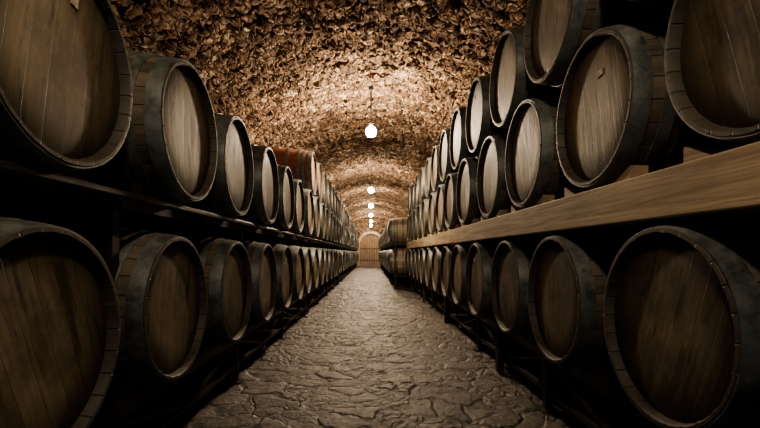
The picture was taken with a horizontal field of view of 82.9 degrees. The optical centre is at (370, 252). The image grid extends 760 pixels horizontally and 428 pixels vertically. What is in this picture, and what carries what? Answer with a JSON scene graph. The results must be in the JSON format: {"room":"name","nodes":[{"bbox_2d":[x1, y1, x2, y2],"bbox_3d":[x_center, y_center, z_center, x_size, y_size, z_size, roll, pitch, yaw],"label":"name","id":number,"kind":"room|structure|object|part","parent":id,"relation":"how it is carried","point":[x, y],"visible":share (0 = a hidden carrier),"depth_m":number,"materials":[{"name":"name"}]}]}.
{"room":"wine cellar","nodes":[
{"label":"wine cellar","id":0,"kind":"room"},
{"bbox_2d":[18,211,171,233],"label":"wall","id":1,"kind":"structure","parent":0,"point":[47,222],"depth_m":3.00,"materials":[{"name":"stone"}]},
{"bbox_2d":[109,0,528,221],"bbox_3d":[0.100,-1.335,12.400,4.600,1.970,31.200,0,0,0],"label":"ceiling","id":2,"kind":"structure","parent":0,"point":[297,74],"depth_m":4.84,"materials":[{"name":"stone"}]},
{"bbox_2d":[366,85,375,136],"bbox_3d":[0.000,-1.977,6.000,0.150,0.723,0.150,0,0,0],"label":"pendant lamp","id":3,"kind":"object","parent":2,"relation":"hanging from","point":[370,131],"visible":1,"depth_m":5.97,"materials":[{"name":"white glass"}]},
{"bbox_3d":[0.000,-2.051,6.000,0.080,0.575,0.080,0,0,0],"label":"cord and socket","id":4,"kind":"part","parent":3,"relation":"part of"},
{"bbox_3d":[0.000,-1.690,6.000,0.150,0.150,0.150,0,0,0],"label":"bulb","id":5,"kind":"part","parent":3,"relation":"part of","materials":[{"name":"white glass"}]},
{"bbox_2d":[368,168,373,192],"bbox_3d":[0.000,-1.977,11.600,0.150,0.723,0.150,0,0,0],"label":"pendant lamp","id":6,"kind":"object","parent":2,"relation":"hanging from","point":[370,190],"visible":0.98,"depth_m":11.56,"materials":[{"name":"white glass"}]},
{"bbox_2d":[347,217,387,265],"bbox_3d":[0.100,-0.735,28.000,4.600,3.170,0.001,0,0,0],"label":"wall","id":7,"kind":"structure","parent":0,"point":[378,224],"depth_m":28.00,"materials":[{"name":"stone"}]},
{"bbox_2d":[357,231,380,265],"bbox_3d":[0.000,-0.285,28.055,1.840,2.270,0.390,0,0,0],"label":"trim","id":8,"kind":"structure","parent":7,"relation":"attached to","point":[368,232],"depth_m":27.86,"materials":[{"name":"stone"}]},
{"bbox_2d":[360,234,380,265],"bbox_3d":[-0.004,-0.198,28.125,1.472,2.077,0.050,0,0,0],"label":"door","id":9,"kind":"structure","parent":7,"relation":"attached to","point":[368,241],"depth_m":28.10,"materials":[{"name":"brown wood"}]},
{"bbox_2d":[360,248,378,260],"bbox_3d":[0.000,0.100,28.075,1.420,0.800,0.051,0,0,0],"label":"ironwork","id":10,"kind":"object","parent":9,"relation":"attached to","point":[360,248],"visible":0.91,"depth_m":28.08,"materials":[{"name":"metal"}]},
{"bbox_2d":[99,266,657,427],"bbox_3d":[0.100,0.850,12.400,4.600,0.001,31.200,0,0,0],"label":"floor","id":11,"kind":"structure","parent":0,"point":[372,354],"depth_m":2.90,"materials":[{"name":"grey stone"}]},
{"bbox_2d":[0,159,356,427],"bbox_3d":[-1.201,0.292,12.848,0.798,1.116,28.868,0,0,0],"label":"rack","id":12,"kind":"object","parent":11,"relation":"on","point":[45,188],"visible":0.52,"depth_m":1.76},
{"bbox_2d":[0,216,120,427],"bbox_3d":[-1.218,0.220,1.020,0.923,0.662,0.663,0,0,0],"label":"wine barrel","id":13,"kind":"object","parent":12,"relation":"on","point":[60,325],"visible":1,"depth_m":1.06,"materials":[{"name":"brown wood"}]},
{"bbox_2d":[0,0,132,173],"bbox_3d":[-1.231,-0.515,1.110,0.920,0.675,0.662,0,0,0],"label":"wine barrel","id":14,"kind":"object","parent":12,"relation":"on","point":[66,89],"visible":0.91,"depth_m":1.11,"materials":[{"name":"brown wood"}]},
{"bbox_2d":[0,51,217,211],"bbox_3d":[-1.212,-0.516,1.830,0.920,0.675,0.662,0,0,0],"label":"wine barrel","id":15,"kind":"object","parent":12,"relation":"on","point":[169,147],"visible":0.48,"depth_m":1.67,"materials":[{"name":"brown wood"}]},
{"bbox_2d":[56,223,206,387],"bbox_3d":[-1.228,0.215,1.740,0.920,0.675,0.662,0,0,0],"label":"wine barrel","id":16,"kind":"object","parent":12,"relation":"on","point":[160,281],"visible":0.52,"depth_m":1.62,"materials":[{"name":"brown wood"}]},
{"bbox_2d":[76,112,253,222],"bbox_3d":[-1.230,-0.514,2.550,0.920,0.672,0.662,0,0,0],"label":"wine barrel","id":17,"kind":"object","parent":12,"relation":"on","point":[230,194],"visible":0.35,"depth_m":2.47,"materials":[{"name":"brown wood"}]},
{"bbox_2d":[154,231,251,346],"bbox_3d":[-1.217,0.214,2.460,0.920,0.674,0.662,0,0,0],"label":"wine barrel","id":18,"kind":"object","parent":12,"relation":"on","point":[226,263],"visible":0.37,"depth_m":2.33,"materials":[{"name":"brown wood"}]},
{"bbox_2d":[150,144,278,224],"bbox_3d":[-1.218,-0.515,3.270,0.920,0.675,0.662,0,0,0],"label":"wine barrel","id":19,"kind":"object","parent":12,"relation":"on","point":[263,209],"visible":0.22,"depth_m":3.15,"materials":[{"name":"brown wood"}]},
{"bbox_2d":[223,238,276,324],"bbox_3d":[-1.216,0.215,3.180,0.920,0.675,0.662,0,0,0],"label":"wine barrel","id":20,"kind":"object","parent":12,"relation":"on","point":[262,259],"visible":0.23,"depth_m":3.10,"materials":[{"name":"brown wood"}]},
{"bbox_2d":[216,165,294,233],"bbox_3d":[-1.218,-0.513,3.990,0.920,0.667,0.662,0,0,0],"label":"wine barrel","id":21,"kind":"object","parent":12,"relation":"on","point":[285,214],"visible":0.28,"depth_m":3.93,"materials":[{"name":"brown wood"}]},
{"bbox_2d":[228,179,304,233],"bbox_3d":[-1.229,-0.515,4.710,0.920,0.672,0.662,0,0,0],"label":"wine barrel","id":22,"kind":"object","parent":12,"relation":"on","point":[299,210],"visible":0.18,"depth_m":4.72,"materials":[{"name":"brown wood"}]},
{"bbox_2d":[255,241,293,311],"bbox_3d":[-1.213,0.216,3.900,0.920,0.674,0.662,0,0,0],"label":"wine barrel","id":23,"kind":"object","parent":12,"relation":"on","point":[283,255],"visible":0.23,"depth_m":3.83,"materials":[{"name":"brown wood"}]},
{"bbox_2d":[262,188,313,238],"bbox_3d":[-1.216,-0.516,5.430,0.920,0.675,0.662,0,0,0],"label":"wine barrel","id":24,"kind":"object","parent":12,"relation":"on","point":[308,226],"visible":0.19,"depth_m":5.39,"materials":[{"name":"brown wood"}]},
{"bbox_2d":[280,244,304,301],"bbox_3d":[-1.214,0.220,4.620,0.923,0.662,0.663,0,0,0],"label":"wine barrel","id":25,"kind":"object","parent":12,"relation":"on","point":[297,252],"visible":0.24,"depth_m":4.58,"materials":[{"name":"brown wood"}]},
{"bbox_2d":[293,245,311,294],"bbox_3d":[-1.228,0.220,5.340,0.923,0.662,0.663,0,0,0],"label":"wine barrel","id":26,"kind":"object","parent":12,"relation":"on","point":[306,251],"visible":0.21,"depth_m":5.39,"materials":[{"name":"brown wood"}]},
{"bbox_2d":[285,202,325,241],"bbox_3d":[-1.215,-0.510,6.870,0.923,0.662,0.663,0,0,0],"label":"wine barrel","id":27,"kind":"object","parent":12,"relation":"on","point":[322,207],"visible":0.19,"depth_m":6.84,"materials":[{"name":"brown wood"}]},
{"bbox_2d":[302,246,318,289],"bbox_3d":[-1.224,0.214,6.060,0.920,0.675,0.662,0,0,0],"label":"wine barrel","id":28,"kind":"object","parent":12,"relation":"on","point":[314,252],"visible":0.12,"depth_m":6.03,"materials":[{"name":"brown wood"}]},
{"bbox_2d":[309,196,319,237],"bbox_3d":[-1.218,-0.514,6.150,0.920,0.669,0.662,0,0,0],"label":"wine barrel","id":29,"kind":"object","parent":12,"relation":"on","point":[316,229],"visible":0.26,"depth_m":6.19,"materials":[{"name":"brown wood"}]},
{"bbox_2d":[272,147,316,194],"bbox_3d":[-1.220,-1.072,5.790,0.920,0.667,0.662,0,0,0],"label":"wine barrel","id":30,"kind":"object","parent":29,"relation":"on","point":[302,164],"visible":0.36,"depth_m":5.52,"materials":[{"name":"red wood"}]},
{"bbox_2d":[313,162,322,201],"bbox_3d":[-1.220,-1.069,6.510,0.923,0.662,0.663,0,0,0],"label":"wine barrel","id":31,"kind":"object","parent":29,"relation":"on","point":[319,192],"visible":0.19,"depth_m":6.57,"materials":[{"name":"red wood"}]},
{"bbox_2d":[311,247,324,285],"bbox_3d":[-1.221,0.220,6.780,0.923,0.662,0.663,0,0,0],"label":"wine barrel","id":32,"kind":"object","parent":12,"relation":"on","point":[320,251],"visible":0.2,"depth_m":6.82,"materials":[{"name":"brown wood"}]},
{"bbox_2d":[316,247,328,282],"bbox_3d":[-1.225,0.214,7.500,0.920,0.674,0.662,0,0,0],"label":"wine barrel","id":33,"kind":"object","parent":12,"relation":"on","point":[326,257],"visible":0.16,"depth_m":7.63,"materials":[{"name":"brown wood"}]},
{"bbox_2d":[321,207,328,240],"bbox_3d":[-1.232,-0.513,7.590,0.920,0.671,0.662,0,0,0],"label":"wine barrel","id":34,"kind":"object","parent":12,"relation":"on","point":[326,209],"visible":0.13,"depth_m":7.71,"materials":[{"name":"brown wood"}]},
{"bbox_2d":[321,171,326,206],"bbox_3d":[-1.220,-1.073,7.230,0.920,0.670,0.662,0,0,0],"label":"wine barrel","id":35,"kind":"object","parent":34,"relation":"on","point":[324,196],"visible":0.08,"depth_m":7.28,"materials":[{"name":"red wood"}]},
{"bbox_2d":[322,248,332,279],"bbox_3d":[-1.214,0.216,8.220,0.920,0.674,0.662,0,0,0],"label":"wine barrel","id":36,"kind":"object","parent":12,"relation":"on","point":[330,255],"visible":0.22,"depth_m":8.23,"materials":[{"name":"brown wood"}]},
{"bbox_2d":[325,211,332,241],"bbox_3d":[-1.223,-0.512,8.310,0.920,0.665,0.662,0,0,0],"label":"wine barrel","id":37,"kind":"object","parent":12,"relation":"on","point":[330,235],"visible":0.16,"depth_m":8.38,"materials":[{"name":"brown wood"}]},
{"bbox_2d":[326,179,330,210],"bbox_3d":[-1.220,-1.069,7.950,0.923,0.662,0.663,0,0,0],"label":"wine barrel","id":38,"kind":"object","parent":37,"relation":"on","point":[328,206],"visible":0.13,"depth_m":7.97,"materials":[{"name":"brown wood"}]},
{"bbox_2d":[329,215,335,242],"bbox_3d":[-1.225,-0.515,9.030,0.920,0.676,0.662,0,0,0],"label":"wine barrel","id":39,"kind":"object","parent":12,"relation":"on","point":[333,216],"visible":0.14,"depth_m":9.10,"materials":[{"name":"brown wood"}]},
{"bbox_2d":[330,185,333,213],"bbox_3d":[-1.220,-1.075,8.670,0.920,0.674,0.662,0,0,0],"label":"wine barrel","id":40,"kind":"object","parent":39,"relation":"on","point":[332,187],"visible":0.09,"depth_m":8.78,"materials":[{"name":"brown wood"}]},
{"bbox_2d":[332,190,336,216],"bbox_3d":[-1.220,-1.069,9.390,0.923,0.662,0.663,0,0,0],"label":"wine barrel","id":41,"kind":"object","parent":39,"relation":"on","point":[335,192],"visible":0.14,"depth_m":9.52,"materials":[{"name":"brown wood"}]},
{"bbox_2d":[331,249,335,277],"bbox_3d":[-1.211,0.217,8.940,0.920,0.668,0.662,0,0,0],"label":"wine barrel","id":42,"kind":"object","parent":12,"relation":"on","point":[333,250],"visible":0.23,"depth_m":9.06,"materials":[{"name":"brown wood"}]},
{"bbox_2d":[333,217,337,243],"bbox_3d":[-1.226,-0.516,9.750,0.920,0.675,0.662,0,0,0],"label":"wine barrel","id":43,"kind":"object","parent":12,"relation":"on","point":[336,219],"visible":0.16,"depth_m":9.88,"materials":[{"name":"brown wood"}]},
{"bbox_2d":[335,250,337,275],"bbox_3d":[-1.228,0.216,9.660,0.920,0.673,0.662,0,0,0],"label":"wine barrel","id":44,"kind":"object","parent":12,"relation":"on","point":[335,250],"visible":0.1,"depth_m":9.89,"materials":[{"name":"brown wood"}]},
{"bbox_2d":[334,249,339,273],"bbox_3d":[-1.222,0.214,10.380,0.920,0.674,0.662,0,0,0],"label":"wine barrel","id":45,"kind":"object","parent":12,"relation":"on","point":[338,251],"visible":0.19,"depth_m":10.26,"materials":[{"name":"brown wood"}]},
{"bbox_2d":[335,220,340,243],"bbox_3d":[-1.209,-0.516,10.470,0.920,0.681,0.669,0,1,0],"label":"wine barrel","id":46,"kind":"object","parent":12,"relation":"on","point":[339,221],"visible":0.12,"depth_m":10.37,"materials":[{"name":"brown wood"}]},
{"bbox_2d":[336,195,339,219],"bbox_3d":[-1.220,-1.069,10.110,0.923,0.662,0.663,0,0,0],"label":"wine barrel","id":47,"kind":"object","parent":46,"relation":"on","point":[338,205],"visible":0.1,"depth_m":10.20,"materials":[{"name":"brown wood"}]},
{"bbox_2d":[335,249,343,271],"bbox_3d":[-1.217,0.220,11.820,0.923,0.662,0.663,0,0,0],"label":"wine barrel","id":48,"kind":"object","parent":12,"relation":"on","point":[342,251],"visible":0.1,"depth_m":11.77,"materials":[{"name":"brown wood"}]},
{"bbox_2d":[337,222,342,244],"bbox_3d":[-1.211,-0.515,11.190,0.920,0.676,0.662,0,0,0],"label":"wine barrel","id":49,"kind":"object","parent":12,"relation":"on","point":[341,222],"visible":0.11,"depth_m":11.34,"materials":[{"name":"brown wood"}]},
{"bbox_2d":[339,199,341,220],"bbox_3d":[-1.220,-1.075,10.830,0.920,0.674,0.662,0,0,0],"label":"wine barrel","id":50,"kind":"object","parent":49,"relation":"on","point":[340,212],"visible":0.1,"depth_m":11.02,"materials":[{"name":"brown wood"}]},
{"bbox_2d":[339,250,341,272],"bbox_3d":[-1.231,0.215,11.100,0.920,0.671,0.662,0,0,0],"label":"wine barrel","id":51,"kind":"object","parent":12,"relation":"on","point":[339,250],"visible":0.09,"depth_m":11.24,"materials":[{"name":"brown wood"}]},
{"bbox_2d":[344,227,346,245],"bbox_3d":[-1.212,-0.516,13.350,0.920,0.691,0.678,0,-1,0],"label":"wine barrel","id":52,"kind":"object","parent":12,"relation":"on","point":[345,227],"visible":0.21,"depth_m":13.25,"materials":[{"name":"brown wood"}]},
{"bbox_2d":[345,251,346,269],"bbox_3d":[-1.224,0.218,13.260,0.920,0.668,0.662,0,0,0],"label":"wine barrel","id":53,"kind":"object","parent":12,"relation":"on","point":[345,251],"visible":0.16,"depth_m":13.15,"materials":[{"name":"brown wood"}]},
{"bbox_3d":[-1.231,-0.516,12.630,0.920,0.674,0.662,0,5,0],"label":"wine barrel","id":54,"kind":"object","parent":12,"relation":"on","visible":0},
{"bbox_2d":[343,205,344,224],"bbox_3d":[-1.220,-1.069,12.270,0.923,0.662,0.663,0,0,0],"label":"wine barrel","id":55,"kind":"object","parent":54,"relation":"on","point":[343,205],"visible":0.18,"depth_m":12.18,"materials":[{"name":"brown wood"}]},
{"bbox_3d":[-1.227,-0.516,11.911,0.920,0.674,0.662,0,-6,0],"label":"wine barrel","id":56,"kind":"object","parent":12,"relation":"on","visible":0},
{"bbox_2d":[341,202,342,223],"bbox_3d":[-1.220,-1.071,11.550,0.920,0.666,0.662,0,0,0],"label":"wine barrel","id":57,"kind":"object","parent":56,"relation":"on","point":[341,202],"visible":0.12,"depth_m":11.69,"materials":[{"name":"brown wood"}]},
{"bbox_2d":[380,241,418,288],"bbox_3d":[0.910,0.276,17.775,0.760,1.148,15.343,0,0,0],"label":"rack","id":58,"kind":"object","parent":11,"relation":"on","point":[394,245],"visible":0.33,"depth_m":11.66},
{"bbox_2d":[389,248,406,274],"bbox_3d":[0.910,0.204,10.550,0.920,0.674,0.662,0,0,0],"label":"wine barrel","id":59,"kind":"object","parent":58,"relation":"on","point":[400,253],"visible":0.46,"depth_m":10.29,"materials":[{"name":"brown wood"}]},
{"bbox_2d":[389,217,407,243],"bbox_3d":[0.910,-0.548,10.600,0.920,0.673,0.662,0,0,0],"label":"wine barrel","id":60,"kind":"object","parent":58,"relation":"on","point":[397,226],"visible":0.53,"depth_m":10.33,"materials":[{"name":"brown wood"}]},
{"bbox_2d":[406,141,759,427],"bbox_3d":[1.280,0.281,4.316,0.920,1.138,13.252,0,0,0],"label":"rack","id":61,"kind":"object","parent":11,"relation":"on","point":[708,182],"visible":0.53,"depth_m":1.57,"materials":[{"name":"wood"}]},
{"bbox_2d":[405,249,408,274],"bbox_3d":[1.268,0.206,9.880,0.920,0.673,0.662,0,0,0],"label":"wine barrel","id":62,"kind":"object","parent":61,"relation":"on","point":[407,250],"visible":0.18,"depth_m":9.83,"materials":[{"name":"brown wood"}]},
{"bbox_2d":[407,215,409,241],"bbox_3d":[1.282,-0.548,9.570,0.920,0.672,0.662,0,0,0],"label":"wine barrel","id":63,"kind":"object","parent":61,"relation":"on","point":[408,218],"visible":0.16,"depth_m":9.72,"materials":[{"name":"brown wood"}]},
{"bbox_2d":[408,188,411,214],"bbox_3d":[1.272,-1.102,9.210,0.923,0.662,0.663,0,0,0],"label":"wine barrel","id":64,"kind":"object","parent":63,"relation":"on","point":[409,190],"visible":0.12,"depth_m":9.36,"materials":[{"name":"brown wood"}]},
{"bbox_2d":[410,212,413,240],"bbox_3d":[1.280,-0.547,8.850,0.920,0.674,0.662,0,0,0],"label":"wine barrel","id":65,"kind":"object","parent":61,"relation":"on","point":[411,214],"visible":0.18,"depth_m":8.99,"materials":[{"name":"brown wood"}]},
{"bbox_2d":[408,248,416,276],"bbox_3d":[1.279,0.206,9.160,0.920,0.672,0.662,0,0,0],"label":"wine barrel","id":66,"kind":"object","parent":61,"relation":"on","point":[410,250],"visible":0.16,"depth_m":9.15,"materials":[{"name":"brown wood"}]},
{"bbox_2d":[412,248,417,278],"bbox_3d":[1.291,0.204,8.440,0.920,0.674,0.662,0,0,0],"label":"wine barrel","id":67,"kind":"object","parent":61,"relation":"on","point":[414,250],"visible":0.16,"depth_m":8.49,"materials":[{"name":"brown wood"}]},
{"bbox_2d":[413,209,417,239],"bbox_3d":[1.274,-0.548,8.130,0.920,0.675,0.662,0,0,0],"label":"wine barrel","id":68,"kind":"object","parent":61,"relation":"on","point":[415,236],"visible":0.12,"depth_m":8.13,"materials":[{"name":"brown wood"}]},
{"bbox_2d":[411,182,416,211],"bbox_3d":[1.277,-1.107,8.490,0.920,0.676,0.662,0,0,0],"label":"wine barrel","id":69,"kind":"object","parent":68,"relation":"on","point":[413,207],"visible":0.13,"depth_m":8.55,"materials":[{"name":"brown wood"}]},
{"bbox_2d":[414,175,420,207],"bbox_3d":[1.273,-1.106,7.770,0.920,0.674,0.662,0,0,0],"label":"wine barrel","id":70,"kind":"object","parent":68,"relation":"on","point":[416,191],"visible":0.15,"depth_m":7.79,"materials":[{"name":"brown wood"}]},
{"bbox_2d":[417,204,421,238],"bbox_3d":[1.274,-0.549,7.410,0.920,0.694,0.681,0,-2,0],"label":"wine barrel","id":71,"kind":"object","parent":61,"relation":"on","point":[419,232],"visible":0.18,"depth_m":7.46,"materials":[{"name":"brown wood"}]},
{"bbox_2d":[419,167,428,203],"bbox_3d":[1.273,-1.105,7.050,0.920,0.669,0.662,0,0,0],"label":"wine barrel","id":72,"kind":"object","parent":71,"relation":"on","point":[422,196],"visible":0.16,"depth_m":7.00,"materials":[{"name":"brown wood"}]},
{"bbox_2d":[416,247,426,280],"bbox_3d":[1.289,0.205,7.720,0.920,0.675,0.662,0,0,0],"label":"wine barrel","id":73,"kind":"object","parent":61,"relation":"on","point":[418,249],"visible":0.2,"depth_m":7.80,"materials":[{"name":"brown wood"}]},
{"bbox_2d":[419,247,427,283],"bbox_3d":[1.276,0.207,7.000,0.920,0.668,0.662,0,0,0],"label":"wine barrel","id":74,"kind":"object","parent":61,"relation":"on","point":[423,250],"visible":0.2,"depth_m":7.04,"materials":[{"name":"brown wood"}]},
{"bbox_2d":[421,199,429,236],"bbox_3d":[1.270,-0.547,6.690,0.920,0.674,0.662,0,0,0],"label":"wine barrel","id":75,"kind":"object","parent":61,"relation":"on","point":[425,203],"visible":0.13,"depth_m":6.58,"materials":[{"name":"brown wood"}]},
{"bbox_2d":[425,246,436,287],"bbox_3d":[1.277,0.204,6.280,0.920,0.674,0.662,0,0,0],"label":"wine barrel","id":76,"kind":"object","parent":61,"relation":"on","point":[428,254],"visible":0.22,"depth_m":6.23,"materials":[{"name":"brown wood"}]},
{"bbox_2d":[428,192,437,234],"bbox_3d":[1.292,-0.547,5.970,0.920,0.669,0.662,0,0,0],"label":"wine barrel","id":77,"kind":"object","parent":61,"relation":"on","point":[432,200],"visible":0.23,"depth_m":6.00,"materials":[{"name":"brown wood"}]},
{"bbox_2d":[425,157,436,197],"bbox_3d":[1.284,-1.107,6.330,0.920,0.676,0.662,0,0,0],"label":"wine barrel","id":78,"kind":"object","parent":77,"relation":"on","point":[428,187],"visible":0.2,"depth_m":6.37,"materials":[{"name":"brown wood"}]},
{"bbox_2d":[431,145,444,190],"bbox_3d":[1.279,-1.106,5.610,0.920,0.669,0.662,0,0,0],"label":"wine barrel","id":79,"kind":"object","parent":77,"relation":"on","point":[436,181],"visible":0.15,"depth_m":5.63,"materials":[{"name":"brown wood"}]},
{"bbox_2d":[436,184,446,232],"bbox_3d":[1.290,-0.547,5.250,0.920,0.670,0.662,0,0,0],"label":"wine barrel","id":80,"kind":"object","parent":61,"relation":"on","point":[440,221],"visible":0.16,"depth_m":5.30,"materials":[{"name":"brown wood"}]},
{"bbox_2d":[431,244,453,291],"bbox_3d":[1.281,0.204,5.560,0.920,0.686,0.674,0,-1,0],"label":"wine barrel","id":81,"kind":"object","parent":61,"relation":"on","point":[437,251],"visible":0.2,"depth_m":5.51,"materials":[{"name":"brown wood"}]},
{"bbox_2d":[444,172,460,229],"bbox_3d":[1.272,-0.543,4.530,0.923,0.662,0.663,0,0,0],"label":"wine barrel","id":82,"kind":"object","parent":61,"relation":"on","point":[451,218],"visible":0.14,"depth_m":4.49,"materials":[{"name":"brown wood"}]},
{"bbox_2d":[439,129,458,181],"bbox_3d":[1.275,-1.107,4.890,0.920,0.673,0.662,0,0,0],"label":"wine barrel","id":83,"kind":"object","parent":82,"relation":"on","point":[445,167],"visible":0.12,"depth_m":4.86,"materials":[{"name":"brown wood"}]},
{"bbox_2d":[440,243,464,297],"bbox_3d":[1.286,0.204,4.840,0.920,0.674,0.662,0,0,0],"label":"wine barrel","id":84,"kind":"object","parent":61,"relation":"on","point":[446,254],"visible":0.17,"depth_m":4.86,"materials":[{"name":"brown wood"}]},
{"bbox_2d":[456,156,482,224],"bbox_3d":[1.271,-0.543,3.810,0.923,0.662,0.663,0,0,0],"label":"wine barrel","id":85,"kind":"object","parent":61,"relation":"on","point":[467,204],"visible":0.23,"depth_m":3.70,"materials":[{"name":"brown wood"}]},
{"bbox_2d":[450,106,479,169],"bbox_3d":[1.274,-1.107,4.170,0.920,0.675,0.662,0,0,0],"label":"wine barrel","id":86,"kind":"object","parent":85,"relation":"on","point":[459,150],"visible":0.22,"depth_m":4.09,"materials":[{"name":"brown wood"}]},
{"bbox_2d":[450,240,491,306],"bbox_3d":[1.271,0.206,4.120,0.920,0.674,0.662,0,0,0],"label":"wine barrel","id":87,"kind":"object","parent":61,"relation":"on","point":[460,251],"visible":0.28,"depth_m":4.07,"materials":[{"name":"brown wood"}]},
{"bbox_2d":[466,238,516,318],"bbox_3d":[1.270,0.210,3.400,0.923,0.662,0.663,0,0,0],"label":"wine barrel","id":88,"kind":"object","parent":61,"relation":"on","point":[480,256],"visible":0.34,"depth_m":3.29,"materials":[{"name":"brown wood"}]},
{"bbox_2d":[477,133,524,218],"bbox_3d":[1.289,-0.548,3.090,0.920,0.676,0.662,0,0,0],"label":"wine barrel","id":89,"kind":"object","parent":61,"relation":"on","point":[492,192],"visible":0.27,"depth_m":3.01,"materials":[{"name":"brown wood"}]},
{"bbox_2d":[466,74,508,153],"bbox_3d":[1.281,-1.106,3.450,0.920,0.674,0.662,0,0,0],"label":"wine barrel","id":90,"kind":"object","parent":89,"relation":"on","point":[480,125],"visible":0.21,"depth_m":3.35,"materials":[{"name":"brown wood"}]},
{"bbox_2d":[489,25,561,127],"bbox_3d":[1.289,-1.106,2.730,0.920,0.670,0.662,0,0,0],"label":"wine barrel","id":91,"kind":"object","parent":89,"relation":"on","point":[510,83],"visible":0.27,"depth_m":2.64,"materials":[{"name":"brown wood"}]},
{"bbox_2d":[491,234,557,336],"bbox_3d":[1.285,0.210,2.680,0.923,0.662,0.663,0,0,0],"label":"wine barrel","id":92,"kind":"object","parent":61,"relation":"on","point":[512,259],"visible":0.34,"depth_m":2.59,"materials":[{"name":"brown wood"}]},
{"bbox_2d":[505,93,590,207],"bbox_3d":[1.284,-0.543,2.370,0.923,0.662,0.663,0,0,0],"label":"wine barrel","id":93,"kind":"object","parent":61,"relation":"on","point":[533,170],"visible":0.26,"depth_m":2.25,"materials":[{"name":"brown wood"}]},
{"bbox_2d":[527,224,654,371],"bbox_3d":[1.274,0.204,1.960,0.920,0.676,0.662,0,0,0],"label":"wine barrel","id":94,"kind":"object","parent":61,"relation":"on","point":[568,272],"visible":0.43,"depth_m":1.82,"materials":[{"name":"brown wood"}]},
{"bbox_2d":[556,17,745,188],"bbox_3d":[1.290,-0.547,1.650,0.920,0.674,0.662,0,0,0],"label":"wine barrel","id":95,"kind":"object","parent":61,"relation":"on","point":[616,111],"visible":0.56,"depth_m":1.48,"materials":[{"name":"brown wood"}]},
{"bbox_2d":[524,0,671,87],"bbox_3d":[1.273,-1.108,2.010,0.920,0.675,0.662,0,0,0],"label":"wine barrel","id":96,"kind":"object","parent":95,"relation":"on","point":[554,31],"visible":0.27,"depth_m":1.89,"materials":[{"name":"brown wood"}]},
{"bbox_2d":[603,212,759,427],"bbox_3d":[1.280,0.210,1.240,0.923,0.662,0.663,0,0,0],"label":"wine barrel","id":97,"kind":"object","parent":61,"relation":"on","point":[681,301],"visible":1,"depth_m":1.15,"materials":[{"name":"brown wood"}]},
{"bbox_2d":[664,0,759,144],"bbox_3d":[1.287,-0.545,0.930,0.920,0.667,0.662,0,0,0],"label":"wine barrel","id":98,"kind":"object","parent":61,"relation":"on","point":[712,54],"visible":0.99,"depth_m":1.06,"materials":[{"name":"brown wood"}]}
]}

